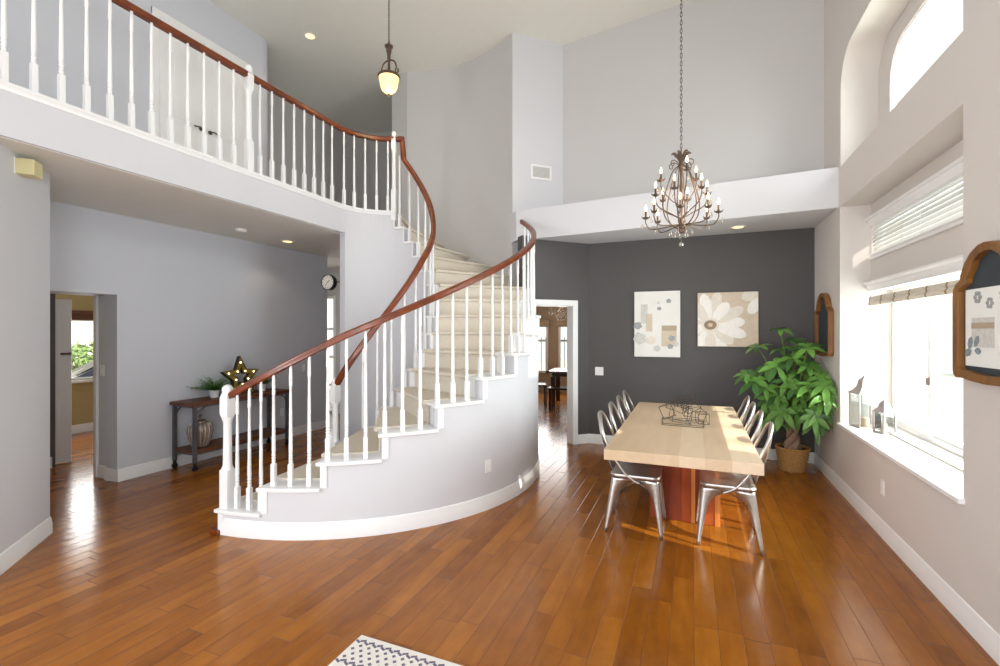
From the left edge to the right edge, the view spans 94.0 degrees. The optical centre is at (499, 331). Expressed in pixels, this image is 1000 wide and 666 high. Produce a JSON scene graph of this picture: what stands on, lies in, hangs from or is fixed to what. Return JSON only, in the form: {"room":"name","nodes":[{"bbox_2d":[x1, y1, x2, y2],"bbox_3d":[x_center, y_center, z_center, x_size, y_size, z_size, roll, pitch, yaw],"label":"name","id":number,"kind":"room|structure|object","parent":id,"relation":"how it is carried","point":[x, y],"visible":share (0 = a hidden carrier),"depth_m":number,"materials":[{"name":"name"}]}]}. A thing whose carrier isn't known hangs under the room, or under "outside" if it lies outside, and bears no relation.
{"room":"dining room","nodes":[
{"label":"dining room","id":0,"kind":"room"},
{"bbox_2d":[0,143,49,553],"bbox_3d":[-3.533,0.175,3.327,0.225,2.850,1.128,0,0,-24],"label":"wall","id":1,"kind":"structure","parent":0,"point":[24,203],"depth_m":3.35,"materials":[{"name":"grey paint"}]},
{"bbox_2d":[14,156,42,179],"bbox_3d":[-3.347,-1.155,3.309,0.109,0.120,0.132,0,0,-24],"label":"door chime","id":2,"kind":"object","parent":1,"relation":"attached to","point":[24,168],"visible":1,"depth_m":3.27,"materials":[{"name":"beige plastic"}]},
{"bbox_2d":[50,293,54,466],"bbox_3d":[-5.334,0.575,5.380,0.047,2.050,0.321,0,0,17],"label":"wall","id":3,"kind":"structure","parent":0,"point":[52,296],"depth_m":5.50,"materials":[{"name":"grey paint"}]},
{"bbox_2d":[55,299,71,463],"bbox_3d":[-5.527,0.600,5.454,0.765,1.980,0.060,0,0,-41],"label":"door","id":4,"kind":"structure","parent":3,"relation":"in","point":[63,307],"depth_m":5.65,"materials":[{"name":"white paint"}]},
{"bbox_2d":[55,294,92,424],"bbox_3d":[-6.867,0.175,7.102,0.190,2.850,4.100,0,0,22],"label":"wall","id":5,"kind":"structure","parent":0,"point":[82,393],"depth_m":7.40,"materials":[{"name":"yellow paint"}]},
{"bbox_2d":[72,422,92,433],"bbox_3d":[-6.753,1.534,7.109,0.016,0.132,3.800,0,0,22],"label":"baseboard","id":6,"kind":"structure","parent":5,"relation":"attached to","point":[79,428],"depth_m":7.40,"materials":[{"name":"white paint"}]},
{"bbox_2d":[72,320,92,382],"bbox_3d":[-6.636,0.302,7.493,0.220,1.005,1.000,0,0,22],"label":"window","id":7,"kind":"structure","parent":5,"relation":"in","point":[81,379],"depth_m":7.41,"materials":[{"name":"white paint"}]},
{"bbox_2d":[72,310,92,319],"bbox_3d":[-6.580,-0.255,7.470,0.060,0.150,1.000,0,0,22],"label":"blind","id":8,"kind":"object","parent":5,"relation":"attached to","point":[76,314],"visible":0.29,"depth_m":7.36,"materials":[{"name":"brown wood"}]},
{"bbox_2d":[0,0,267,175],"bbox_3d":[-5.744,-2.913,2.648,1.160,2.674,9.720,0,0,22],"label":"wall","id":9,"kind":"structure","parent":0,"point":[205,18],"depth_m":5.01,"materials":[{"name":"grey paint"}]},
{"bbox_2d":[151,6,246,139],"bbox_3d":[-3.761,-2.656,5.914,0.030,2.160,1.230,0,0,22],"label":"door frame","id":10,"kind":"structure","parent":9,"relation":"in","point":[155,12],"depth_m":5.44,"materials":[{"name":"white paint"}]},
{"bbox_2d":[159,18,203,151],"bbox_3d":[-3.824,-2.616,5.645,0.098,2.060,0.525,0,0,22],"label":"door","id":11,"kind":"structure","parent":10,"relation":"attached to","point":[178,47],"depth_m":5.60,"materials":[{"name":"white paint"}]},
{"bbox_2d":[204,44,242,166],"bbox_3d":[-3.618,-2.616,6.144,0.099,2.060,0.535,0,0,22],"label":"door","id":12,"kind":"structure","parent":10,"relation":"attached to","point":[211,72],"depth_m":6.13,"materials":[{"name":"white paint"}]},
{"bbox_2d":[0,136,339,267],"bbox_3d":[-5.249,-1.253,4.272,5.640,0.014,13.100,0,0,22],"label":"ceiling","id":13,"kind":"structure","parent":0,"point":[74,181],"depth_m":4.57,"materials":[{"name":"paint"}]},
{"bbox_2d":[235,228,246,232],"bbox_3d":[-3.159,-1.227,5.682,0.130,0.038,0.130,0,0,22],"label":"smoke detector","id":14,"kind":"object","parent":13,"relation":"attached to","point":[239,230],"visible":1,"depth_m":5.64,"materials":[{"name":"white plastic"}]},
{"bbox_2d":[281,240,293,242],"bbox_3d":[-2.935,-1.245,6.437,0.180,0.010,0.180,0,0,22],"label":"recessed light","id":15,"kind":"object","parent":13,"relation":"in","point":[285,241],"visible":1,"depth_m":6.43,"materials":[{"name":"white paint"}]},
{"bbox_2d":[50,201,326,469],"bbox_3d":[-3.760,0.175,5.968,0.200,2.850,4.070,0,0,22],"label":"wall","id":16,"kind":"structure","parent":0,"point":[182,304],"depth_m":5.55,"materials":[{"name":"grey paint"}]},
{"bbox_2d":[50,292,105,295],"bbox_3d":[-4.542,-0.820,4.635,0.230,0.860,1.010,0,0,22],"label":"trim","id":17,"kind":"structure","parent":16,"relation":"attached to","point":[50,292],"depth_m":4.91,"materials":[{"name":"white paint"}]},
{"bbox_2d":[93,296,98,476],"bbox_3d":[-4.444,0.600,5.135,0.050,2.000,0.040,0,0,22],"label":"trim","id":18,"kind":"structure","parent":16,"relation":"attached to","point":[95,298],"depth_m":5.12,"materials":[{"name":"white paint"}]},
{"bbox_2d":[97,465,105,478],"bbox_3d":[-4.334,1.534,5.087,0.190,0.132,0.016,0,0,22],"label":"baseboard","id":19,"kind":"object","parent":16,"relation":"attached to","point":[100,469],"visible":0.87,"depth_m":5.09,"materials":[{"name":"white paint"}]},
{"bbox_2d":[100,365,103,375],"bbox_3d":[-4.356,0.430,5.098,0.075,0.118,0.011,0,0,22],"label":"light switch","id":20,"kind":"object","parent":16,"relation":"attached to","point":[101,366],"visible":1,"depth_m":5.09,"materials":[{"name":"white plastic"}]},
{"bbox_2d":[99,296,105,465],"bbox_3d":[-4.323,0.175,5.166,0.230,2.850,0.140,0,0,22],"label":"door frame","id":21,"kind":"structure","parent":16,"relation":"attached to","point":[102,299],"depth_m":5.10,"materials":[{"name":"grey paint"}]},
{"bbox_2d":[104,420,325,481],"bbox_3d":[-3.569,1.534,6.410,0.216,0.132,3.106,0,0,22],"label":"baseboard","id":22,"kind":"structure","parent":16,"relation":"attached to","point":[123,474],"depth_m":5.42,"materials":[{"name":"white paint"}]},
{"bbox_2d":[280,408,283,415],"bbox_3d":[-3.246,1.200,6.940,0.010,0.118,0.075,0,0,22],"label":"power outlet","id":23,"kind":"object","parent":16,"relation":"attached to","point":[281,409],"visible":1,"depth_m":6.93,"materials":[{"name":"white plastic"}]},
{"bbox_2d":[0,89,405,234],"bbox_3d":[-5.234,-1.413,4.266,5.672,0.326,13.100,0,0,22],"label":"balcony fascia","id":24,"kind":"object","parent":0,"point":[22,119],"depth_m":3.83,"materials":[{"name":"grey paint"}]},
{"bbox_2d":[0,79,394,214],"bbox_3d":[-3.422,-1.567,1.853,0.500,0.054,9.620,0,0,22],"label":"trim","id":25,"kind":"structure","parent":24,"relation":"attached to","point":[4,85],"depth_m":3.83,"materials":[{"name":"white paint"}]},
{"bbox_2d":[0,0,396,220],"bbox_3d":[-3.025,-2.067,3.325,0.459,1.181,6.636,0,0,26],"label":"balcony railing","id":26,"kind":"object","parent":24,"relation":"on","point":[249,78],"visible":0.99,"depth_m":4.21,"materials":[{"name":"white wood"}]},
{"bbox_2d":[209,390,219,397],"bbox_3d":[-3.538,0.766,5.773,0.132,0.098,0.132,0,0,22],"label":"pot","id":27,"kind":"object","parent":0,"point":[213,394],"depth_m":5.73,"materials":[{"name":"ceramic"}]},
{"bbox_2d":[257,384,266,390],"bbox_3d":[-3.275,0.766,6.411,0.132,0.098,0.132,0,0,22],"label":"pot","id":28,"kind":"object","parent":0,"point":[264,385],"depth_m":6.38,"materials":[{"name":"ceramic"}]},
{"bbox_2d":[268,91,391,209],"bbox_3d":[-3.116,-2.913,8.986,4.158,2.674,1.682,0,0,-33],"label":"wall","id":29,"kind":"structure","parent":0,"point":[277,101],"depth_m":9.29,"materials":[{"name":"grey paint"}]},
{"bbox_2d":[327,268,339,413],"bbox_3d":[-3.460,0.175,9.321,5.100,2.850,0.200,0,0,22],"label":"wall","id":30,"kind":"structure","parent":0,"point":[335,272],"depth_m":9.09,"materials":[{"name":"grey paint"}]},
{"bbox_2d":[327,296,335,411],"bbox_3d":[-3.364,0.450,9.227,0.370,2.300,0.100,0,0,22],"label":"window","id":31,"kind":"structure","parent":30,"relation":"in","point":[329,297],"depth_m":9.12,"materials":[{"name":"white paint"}]},
{"bbox_2d":[225,335,537,521],"bbox_3d":[-0.695,0.125,5.418,2.258,2.950,4.040,0,0,12],"label":"wall","id":32,"kind":"structure","parent":0,"point":[446,467],"depth_m":3.92,"materials":[{"name":"grey paint"}]},
{"bbox_2d":[220,455,539,540],"bbox_3d":[-0.500,1.534,4.727,1.312,0.132,3.801,0,0,39],"label":"baseboard","id":33,"kind":"structure","parent":32,"relation":"attached to","point":[289,531],"depth_m":3.66,"materials":[{"name":"white paint"}]},
{"bbox_2d":[485,458,490,472],"bbox_3d":[-0.105,1.210,4.201,0.010,0.118,0.075,0,0,44],"label":"power outlet","id":34,"kind":"object","parent":32,"relation":"attached to","point":[488,461],"visible":1,"depth_m":4.20,"materials":[{"name":"white plastic"}]},
{"bbox_2d":[340,229,435,441],"bbox_3d":[-1.328,0.125,5.594,1.130,2.950,1.390,0,0,-19],"label":"wall","id":35,"kind":"structure","parent":0,"point":[373,268],"depth_m":6.08,"materials":[{"name":"grey paint"}]},
{"bbox_2d":[321,274,339,289],"bbox_3d":[-2.198,-0.640,6.061,0.267,0.205,0.071,0,0,18],"label":"wall clock","id":36,"kind":"object","parent":35,"relation":"attached to","point":[328,282],"visible":1,"depth_m":6.04,"materials":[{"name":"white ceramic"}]},
{"bbox_2d":[392,72,406,220],"bbox_3d":[-1.235,-1.325,8.657,0.380,5.850,2.132,0,0,22],"label":"wall","id":37,"kind":"structure","parent":0,"point":[399,98],"depth_m":7.68,"materials":[{"name":"grey paint"}]},
{"bbox_2d":[208,0,690,132],"bbox_3d":[-2.640,-4.325,3.305,11.200,0.150,13.300,0,0,22],"label":"ceiling","id":38,"kind":"structure","parent":0,"point":[334,74],"depth_m":6.65,"materials":[{"name":"paint"}]},
{"bbox_2d":[303,32,316,39],"bbox_3d":[-2.733,-4.249,6.702,0.180,0.010,0.180,0,0,22],"label":"recessed light","id":39,"kind":"object","parent":38,"relation":"in","point":[308,35],"visible":1,"depth_m":6.69,"materials":[{"name":"white paint"}]},
{"bbox_2d":[377,0,399,95],"bbox_3d":[-1.344,-3.545,5.637,0.267,1.410,0.267,0,0,-41],"label":"pendant lantern","id":40,"kind":"object","parent":38,"relation":"hanging from","point":[389,79],"visible":1,"depth_m":5.59,"materials":[{"name":"glass"}]},
{"bbox_2d":[641,0,722,233],"bbox_3d":[1.631,-2.506,4.195,0.640,3.487,0.642,0,0,0],"label":"chandelier","id":41,"kind":"object","parent":38,"relation":"hanging from","point":[680,157],"visible":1,"depth_m":4.18,"materials":[{"name":"metal"}]},
{"bbox_2d":[407,33,517,285],"bbox_3d":[-0.579,-1.325,7.287,2.075,5.850,0.373,0,0,30],"label":"wall","id":42,"kind":"structure","parent":0,"point":[460,116],"depth_m":7.32,"materials":[{"name":"grey paint"}]},
{"bbox_2d":[0,389,998,665],"bbox_3d":[-1.897,1.675,5.108,11.200,0.150,17.200,0,0,22],"label":"floor","id":43,"kind":"structure","parent":0,"point":[130,572],"depth_m":2.94,"materials":[{"name":"brown wood"}]},
{"bbox_2d":[170,388,288,471],"bbox_3d":[-3.394,1.207,5.990,0.400,0.784,1.400,0,0,22],"label":"console table","id":44,"kind":"object","parent":43,"relation":"on","point":[215,444],"visible":0.92,"depth_m":5.57,"materials":[{"name":"brown wood"}]},
{"bbox_2d":[186,414,213,447],"bbox_3d":[-3.560,1.175,5.534,0.277,0.380,0.277,0,0,45],"label":"vase","id":45,"kind":"object","parent":44,"relation":"on","point":[205,429],"visible":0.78,"depth_m":5.46,"materials":[{"name":"metal"}]},
{"bbox_2d":[186,376,237,397],"bbox_3d":[-3.522,0.676,5.759,0.550,0.278,0.530,0,0,22],"label":"potted fern","id":46,"kind":"object","parent":44,"relation":"on","point":[214,393],"visible":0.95,"depth_m":5.73,"materials":[{"name":"green plant"}]},
{"bbox_2d":[175,427,286,453],"bbox_3d":[-3.394,1.383,5.990,0.370,0.035,1.320,0,0,22],"label":"shelf","id":47,"kind":"object","parent":44,"relation":"attached to","point":[215,444],"depth_m":5.84,"materials":[{"name":"brown wood"}]},
{"bbox_2d":[220,356,258,392],"bbox_3d":[-3.378,0.568,6.064,0.131,0.505,0.527,0,0,22],"label":"star","id":48,"kind":"object","parent":44,"relation":"on","point":[239,366],"visible":0.72,"depth_m":6.05,"materials":[{"name":"gold metal"}]},
{"bbox_2d":[252,377,271,390],"bbox_3d":[-3.288,0.701,6.418,0.348,0.228,0.386,0,0,-41],"label":"potted fern","id":49,"kind":"object","parent":44,"relation":"on","point":[264,383],"visible":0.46,"depth_m":6.38,"materials":[{"name":"green plant"}]},
{"bbox_2d":[209,213,540,534],"bbox_3d":[-0.750,0.004,5.437,2.433,3.191,4.065,0,0,10],"label":"staircase","id":50,"kind":"structure","parent":43,"relation":"on","point":[451,268],"depth_m":4.83,"materials":[{"name":"white paint"}]},
{"bbox_2d":[219,219,536,510],"bbox_3d":[-0.566,0.048,4.591,3.613,3.104,1.156,0,0,-45],"label":"stair railing","id":51,"kind":"object","parent":50,"relation":"on","point":[229,488],"visible":1,"depth_m":3.73,"materials":[{"name":"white wood"}]},
{"bbox_2d":[330,136,435,447],"bbox_3d":[-1.228,-0.492,5.453,0.876,4.184,1.364,0,0,22],"label":"stair railing","id":52,"kind":"object","parent":50,"relation":"on","point":[335,389],"visible":0.91,"depth_m":5.14,"materials":[{"name":"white wood"}]},
{"bbox_2d":[328,635,461,665],"bbox_3d":[-0.255,1.592,0.365,2.450,0.015,3.480,0,0,22],"label":"area rug","id":53,"kind":"object","parent":43,"relation":"on","point":[364,651],"visible":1,"depth_m":2.27,"materials":[{"name":"beige fabric"}]},
{"bbox_2d":[538,383,546,406],"bbox_3d":[0.780,1.110,10.083,0.440,0.980,0.440,0,0,2],"label":"dining chair","id":54,"kind":"object","parent":43,"relation":"on","point":[544,385],"visible":0.38,"depth_m":9.86,"materials":[{"name":"brown wood"}]},
{"bbox_2d":[547,386,566,410],"bbox_3d":[1.435,1.370,9.467,0.900,0.460,0.320,0,0,14],"label":"bench","id":55,"kind":"object","parent":43,"relation":"on","point":[550,388],"visible":0.46,"depth_m":9.43,"materials":[{"name":"brown wood"}]},
{"bbox_2d":[548,368,566,406],"bbox_3d":[1.879,1.220,10.204,1.500,0.760,1.000,0,0,14],"label":"dining table","id":56,"kind":"object","parent":43,"relation":"on","point":[556,372],"visible":0.4,"depth_m":9.93,"materials":[{"name":"brown wood"}]},
{"bbox_2d":[617,395,629,488],"bbox_3d":[1.487,1.137,4.838,0.531,0.926,0.434,0,0,22],"label":"dining chair","id":57,"kind":"object","parent":43,"relation":"on","point":[619,397],"visible":0.17,"depth_m":4.92,"materials":[{"name":"metal"}]},
{"bbox_2d":[608,402,642,507],"bbox_3d":[1.293,1.137,4.367,0.531,0.926,0.434,0,0,22],"label":"dining chair","id":58,"kind":"object","parent":43,"relation":"on","point":[614,427],"visible":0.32,"depth_m":4.44,"materials":[{"name":"metal"}]},
{"bbox_2d":[623,390,634,416],"bbox_3d":[1.666,1.137,5.273,0.531,0.926,0.434,0,0,22],"label":"dining chair","id":59,"kind":"object","parent":43,"relation":"on","point":[625,393],"visible":0.2,"depth_m":5.32,"materials":[{"name":"metal"}]},
{"bbox_2d":[598,410,665,540],"bbox_3d":[1.085,1.137,3.863,0.531,0.926,0.434,0,0,22],"label":"dining chair","id":60,"kind":"object","parent":43,"relation":"on","point":[650,476],"visible":0.91,"depth_m":3.73,"materials":[{"name":"metal"}]},
{"bbox_2d":[604,402,763,526],"bbox_3d":[1.655,1.217,4.226,1.000,0.766,2.395,0,0,22],"label":"dining table","id":61,"kind":"object","parent":43,"relation":"on","point":[723,445],"visible":0.84,"depth_m":3.82,"materials":[{"name":"brown wood"}]},
{"bbox_2d":[659,389,709,427],"bbox_3d":[1.660,0.682,4.224,0.436,0.300,0.368,0,0,22],"label":"wire sculpture","id":62,"kind":"object","parent":61,"relation":"on","point":[683,396],"visible":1,"depth_m":4.24,"materials":[{"name":"metal"}]},
{"bbox_2d":[696,421,773,555],"bbox_3d":[1.795,1.137,3.587,0.531,0.926,0.434,0,0,22],"label":"dining chair","id":63,"kind":"object","parent":43,"relation":"on","point":[712,483],"visible":0.93,"depth_m":3.48,"materials":[{"name":"metal"}]},
{"bbox_2d":[737,395,749,425],"bbox_3d":[2.376,1.137,4.997,0.531,0.926,0.434,0,0,22],"label":"dining chair","id":64,"kind":"object","parent":43,"relation":"on","point":[747,397],"visible":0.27,"depth_m":4.84,"materials":[{"name":"metal"}]},
{"bbox_2d":[741,402,755,434],"bbox_3d":[2.197,1.137,4.562,0.531,0.926,0.434,0,0,22],"label":"dining chair","id":65,"kind":"object","parent":43,"relation":"on","point":[752,404],"visible":0.19,"depth_m":4.41,"materials":[{"name":"metal"}]},
{"bbox_2d":[746,410,762,522],"bbox_3d":[2.003,1.137,4.090,0.531,0.926,0.434,0,0,22],"label":"dining chair","id":66,"kind":"object","parent":43,"relation":"on","point":[760,412],"visible":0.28,"depth_m":3.96,"materials":[{"name":"metal"}]},
{"bbox_2d":[733,327,837,472],"bbox_3d":[3.130,0.772,5.234,0.900,1.656,0.947,0,0,22],"label":"tree","id":67,"kind":"object","parent":43,"relation":"on","point":[792,457],"visible":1,"depth_m":5.22,"materials":[{"name":"green plant"}]},
{"bbox_2d":[513,33,562,212],"bbox_3d":[0.529,-2.925,6.845,0.810,2.650,0.150,0,0,-20],"label":"wall","id":68,"kind":"structure","parent":0,"point":[537,63],"depth_m":6.76,"materials":[{"name":"grey paint"}]},
{"bbox_2d":[531,164,551,180],"bbox_3d":[0.599,-2.315,6.787,0.330,0.210,0.022,0,0,-20],"label":"air vent","id":69,"kind":"object","parent":68,"relation":"in","point":[548,173],"visible":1,"depth_m":6.79,"materials":[{"name":"metal"}]},
{"bbox_2d":[536,306,566,391],"bbox_3d":[1.928,0.250,12.292,6.200,2.700,0.200,0,0,22],"label":"wall","id":70,"kind":"structure","parent":0,"point":[546,312],"depth_m":12.40,"materials":[{"name":"beige paint"}]},
{"bbox_2d":[538,327,548,372],"bbox_3d":[1.087,0.400,12.509,0.440,1.400,0.080,0,0,22],"label":"window","id":71,"kind":"structure","parent":70,"relation":"in","point":[547,328],"depth_m":12.40,"materials":[{"name":"white paint"}]},
{"bbox_2d":[539,319,548,326],"bbox_3d":[1.063,-0.220,12.449,0.500,0.200,0.030,0,0,22],"label":"roman shade","id":72,"kind":"object","parent":70,"relation":"attached to","point":[545,322],"visible":0.65,"depth_m":12.39,"materials":[{"name":"fabric"}]},
{"bbox_2d":[557,319,566,326],"bbox_3d":[1.710,-0.220,12.182,0.460,0.200,0.030,0,0,22],"label":"roman shade","id":73,"kind":"object","parent":70,"relation":"attached to","point":[560,322],"visible":0.65,"depth_m":12.21,"materials":[{"name":"fabric"}]},
{"bbox_2d":[558,327,566,367],"bbox_3d":[1.735,0.400,12.242,0.400,1.400,0.080,0,0,22],"label":"window","id":74,"kind":"structure","parent":70,"relation":"in","point":[559,328],"depth_m":12.28,"materials":[{"name":"white paint"}]},
{"bbox_2d":[518,235,588,434],"bbox_3d":[0.762,0.150,6.559,1.060,2.900,0.140,0,0,-23],"label":"wall","id":75,"kind":"structure","parent":0,"point":[561,268],"depth_m":6.60,"materials":[{"name":"grey paint"}]},
{"bbox_2d":[526,299,577,444],"bbox_3d":[0.683,0.580,6.520,0.845,2.040,0.171,0,0,-23],"label":"door frame","id":76,"kind":"structure","parent":75,"relation":"in","point":[572,305],"depth_m":6.60,"materials":[{"name":"white paint"}]},
{"bbox_2d":[510,167,838,243],"bbox_3d":[1.932,-1.465,6.034,3.775,0.410,1.270,0,0,22],"label":"ceiling","id":77,"kind":"structure","parent":0,"point":[799,200],"depth_m":5.49,"materials":[{"name":"grey paint"}]},
{"bbox_2d":[730,225,745,228],"bbox_3d":[2.865,-1.259,5.609,0.180,0.010,0.180,0,0,22],"label":"recessed light","id":78,"kind":"object","parent":77,"relation":"in","point":[736,226],"visible":1,"depth_m":5.59,"materials":[{"name":"white paint"}]},
{"bbox_2d":[563,0,823,203],"bbox_3d":[2.340,-2.925,6.141,3.206,2.650,0.150,0,0,32],"label":"wall","id":79,"kind":"structure","parent":0,"point":[752,71],"depth_m":5.96,"materials":[{"name":"grey paint"}]},
{"bbox_2d":[589,228,814,452],"bbox_3d":[2.700,0.125,6.193,3.075,2.950,0.150,0,0,22],"label":"wall","id":80,"kind":"structure","parent":0,"point":[779,265],"depth_m":6.17,"materials":[{"name":"grey paint"}]},
{"bbox_2d":[595,367,602,374],"bbox_3d":[1.413,0.565,6.637,0.118,0.118,0.011,0,0,22],"label":"light switch","id":81,"kind":"object","parent":80,"relation":"attached to","point":[598,370],"visible":1,"depth_m":6.63,"materials":[{"name":"white plastic"}]},
{"bbox_2d":[633,291,679,356],"bbox_3d":[2.122,-0.100,6.327,0.606,0.890,0.040,0,0,22],"label":"print","id":82,"kind":"object","parent":80,"relation":"attached to","point":[656,326],"visible":1,"depth_m":6.31,"materials":[{"name":"fabric"}]},
{"bbox_2d":[578,434,813,463],"bbox_3d":[2.453,1.534,6.132,2.886,0.132,0.153,0,0,22],"label":"baseboard","id":83,"kind":"structure","parent":80,"relation":"attached to","point":[582,438],"depth_m":6.61,"materials":[{"name":"white paint"}]},
{"bbox_2d":[698,291,757,346],"bbox_3d":[2.925,-0.155,5.997,0.704,0.700,0.037,0,0,22],"label":"print","id":84,"kind":"object","parent":80,"relation":"attached to","point":[725,319],"visible":0.97,"depth_m":5.98,"materials":[{"name":"fabric"}]},
{"bbox_2d":[704,320,716,329],"bbox_3d":[2.734,-0.085,6.059,0.150,0.124,0.004,0,0,22],"label":"flower","id":85,"kind":"object","parent":84,"relation":"on","point":[708,324],"depth_m":6.06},
{"bbox_2d":[775,442,810,472],"bbox_3d":[3.383,1.460,5.387,0.357,0.279,0.357,0,0,22],"label":"basket","id":86,"kind":"object","parent":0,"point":[791,458],"depth_m":5.28,"materials":[{"name":"wicker"}]},
{"bbox_2d":[815,0,999,634],"bbox_3d":[1.850,-1.325,0.481,0.305,5.850,11.500,0,0,22],"label":"wall","id":87,"kind":"structure","parent":0,"point":[957,99],"depth_m":3.22,"materials":[{"name":"grey paint"}]},
{"bbox_2d":[814,293,833,356],"bbox_3d":[3.580,-0.075,5.155,0.052,0.700,0.600,0,0,22],"label":"framed board","id":88,"kind":"object","parent":87,"relation":"attached to","point":[824,312],"visible":0.87,"depth_m":5.12,"materials":[{"name":"brown wood"}]},
{"bbox_2d":[880,479,884,496],"bbox_3d":[2.977,1.215,3.630,0.010,0.118,0.075,0,0,22],"label":"power outlet","id":89,"kind":"object","parent":87,"relation":"attached to","point":[882,483],"visible":1,"depth_m":3.62,"materials":[{"name":"white plastic"}]},
{"bbox_2d":[837,423,964,504],"bbox_3d":[3.152,0.930,3.536,0.445,0.030,2.320,0,0,22],"label":"sill","id":90,"kind":"structure","parent":87,"relation":"attached to","point":[948,480],"depth_m":3.28,"materials":[{"name":"white paint"}]},
{"bbox_2d":[848,371,882,428],"bbox_3d":[3.499,0.646,4.463,0.200,0.538,0.200,0,0,12],"label":"lantern","id":91,"kind":"object","parent":90,"relation":"on","point":[865,386],"visible":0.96,"depth_m":4.43,"materials":[{"name":"metal"}]},
{"bbox_2d":[861,416,869,425],"bbox_3d":[3.499,0.857,4.463,0.066,0.093,0.066,0,0,12],"label":"candle","id":92,"kind":"object","parent":91,"relation":"on","point":[865,421],"depth_m":4.44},
{"bbox_2d":[872,397,896,434],"bbox_3d":[3.457,0.751,4.189,0.126,0.327,0.126,0,0,-3],"label":"lantern","id":93,"kind":"object","parent":90,"relation":"on","point":[884,407],"visible":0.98,"depth_m":4.16,"materials":[{"name":"metal"}]},
{"bbox_2d":[813,453,999,665],"bbox_3d":[1.717,1.534,0.580,0.016,0.132,10.980,0,0,22],"label":"baseboard","id":94,"kind":"structure","parent":87,"relation":"attached to","point":[977,627],"depth_m":2.93,"materials":[{"name":"white paint"}]},
{"bbox_2d":[865,279,959,369],"bbox_3d":[3.186,0.018,3.570,0.052,0.705,2.090,0,0,22],"label":"roman shade","id":95,"kind":"object","parent":87,"relation":"attached to","point":[946,288],"visible":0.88,"depth_m":3.62,"materials":[{"name":"fabric"}]},
{"bbox_2d":[863,255,962,291],"bbox_3d":[3.195,-0.435,3.567,0.070,0.090,2.190,0,0,22],"label":"window valance","id":96,"kind":"object","parent":87,"relation":"attached to","point":[952,265],"visible":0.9,"depth_m":3.51,"materials":[{"name":"white paint"}]},
{"bbox_2d":[952,240,999,385],"bbox_3d":[2.392,-0.090,2.270,0.052,0.700,0.600,0,0,22],"label":"framed board","id":97,"kind":"object","parent":87,"relation":"attached to","point":[976,296],"visible":1,"depth_m":2.37,"materials":[{"name":"brown wood"}]},
{"bbox_2d":[871,0,962,471],"bbox_3d":[2.061,-1.325,0.395,0.250,5.850,11.500,0,0,22],"label":"wall","id":98,"kind":"structure","parent":0,"point":[947,244],"depth_m":4.12,"materials":[{"name":"grey paint"}]},
{"bbox_2d":[891,0,929,109],"bbox_3d":[3.275,-2.200,3.486,0.024,0.783,1.724,0,0,22],"label":"window","id":99,"kind":"structure","parent":98,"relation":"in","point":[927,1],"depth_m":4.17,"materials":[{"name":"white paint"}]},
{"bbox_2d":[866,156,962,259],"bbox_3d":[3.247,-0.907,3.543,0.135,0.415,2.225,0,0,22],"label":"window","id":100,"kind":"structure","parent":98,"relation":"in","point":[957,165],"depth_m":3.56,"materials":[{"name":"white paint"}]},
{"bbox_2d":[870,169,962,255],"bbox_3d":[3.214,-0.885,3.535,0.060,0.310,2.125,0,0,22],"label":"blind","id":101,"kind":"object","parent":100,"relation":"attached to","point":[956,178],"visible":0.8,"depth_m":3.54,"materials":[{"name":"white paint"}]},
{"bbox_2d":[892,276,962,456],"bbox_3d":[3.354,0.250,3.347,0.087,1.300,2.505,0,0,22],"label":"window","id":102,"kind":"structure","parent":98,"relation":"in","point":[932,435],"depth_m":3.84,"materials":[{"name":"white paint"}]},
{"label":"outside","id":103,"kind":"structure","parent":0,"visible":0},
{"bbox_2d":[329,358,538,388],"bbox_3d":[-19.363,2.150,17.712,30.700,0.100,42.000,0,0,22],"label":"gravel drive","id":104,"kind":"structure","parent":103,"point":[331,359],"depth_m":25.09,"materials":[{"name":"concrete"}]},
{"bbox_2d":[72,340,92,369],"bbox_3d":[-13.992,1.057,15.941,1.924,1.515,5.340,0,0,20],"label":"shrub","id":105,"kind":"object","parent":104,"relation":"on","point":[80,351],"visible":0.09,"depth_m":15.32,"materials":[{"name":"green plant"}]},
{"bbox_2d":[72,361,92,377],"bbox_3d":[-10.166,1.375,11.814,1.760,1.450,4.000,0,0,40],"label":"parked car","id":106,"kind":"object","parent":104,"relation":"on","point":[86,370],"visible":0.02,"depth_m":11.25,"materials":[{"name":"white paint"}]},
{"bbox_2d":[72,299,329,367],"bbox_3d":[-17.907,-0.250,19.275,0.200,4.700,30.000,0,0,22],"label":"wall","id":107,"kind":"structure","parent":104,"relation":"on","point":[81,330],"depth_m":19.78,"materials":[{"name":"white paint"}]},
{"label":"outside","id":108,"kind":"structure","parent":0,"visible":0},
{"bbox_2d":[903,372,962,442],"bbox_3d":[18.176,2.150,2.245,28.100,0.100,42.000,0,0,22],"label":"window","id":109,"kind":"structure","parent":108,"point":[950,387],"depth_m":13.59,"materials":[{"name":"glass"}]},
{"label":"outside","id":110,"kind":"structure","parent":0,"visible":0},
{"bbox_2d":[538,360,566,370],"bbox_3d":[5.455,2.150,22.953,11.200,0.100,21.400,0,0,22],"label":"yard","id":111,"kind":"structure","parent":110,"point":[562,361],"depth_m":28.78,"materials":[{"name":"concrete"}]},
{"bbox_2d":[541,337,566,370],"bbox_3d":[2.081,1.140,14.501,3.200,1.920,0.040,0,0,22],"label":"fence","id":112,"kind":"object","parent":111,"relation":"on","point":[541,337],"visible":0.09,"depth_m":14.53,"materials":[{"name":"metal"}]},
{"bbox_3d":[-4.443,0.175,0.111,0.200,2.850,6.020,0,0,22],"label":"wall","id":113,"kind":"structure","parent":0,"visible":0},
{"bbox_2d":[0,517,52,574],"bbox_3d":[-4.184,1.534,0.557,0.633,0.132,6.415,0,0,16],"label":"baseboard","id":114,"kind":"structure","parent":113,"relation":"attached to","point":[19,549],"depth_m":3.34,"materials":[{"name":"white paint"}]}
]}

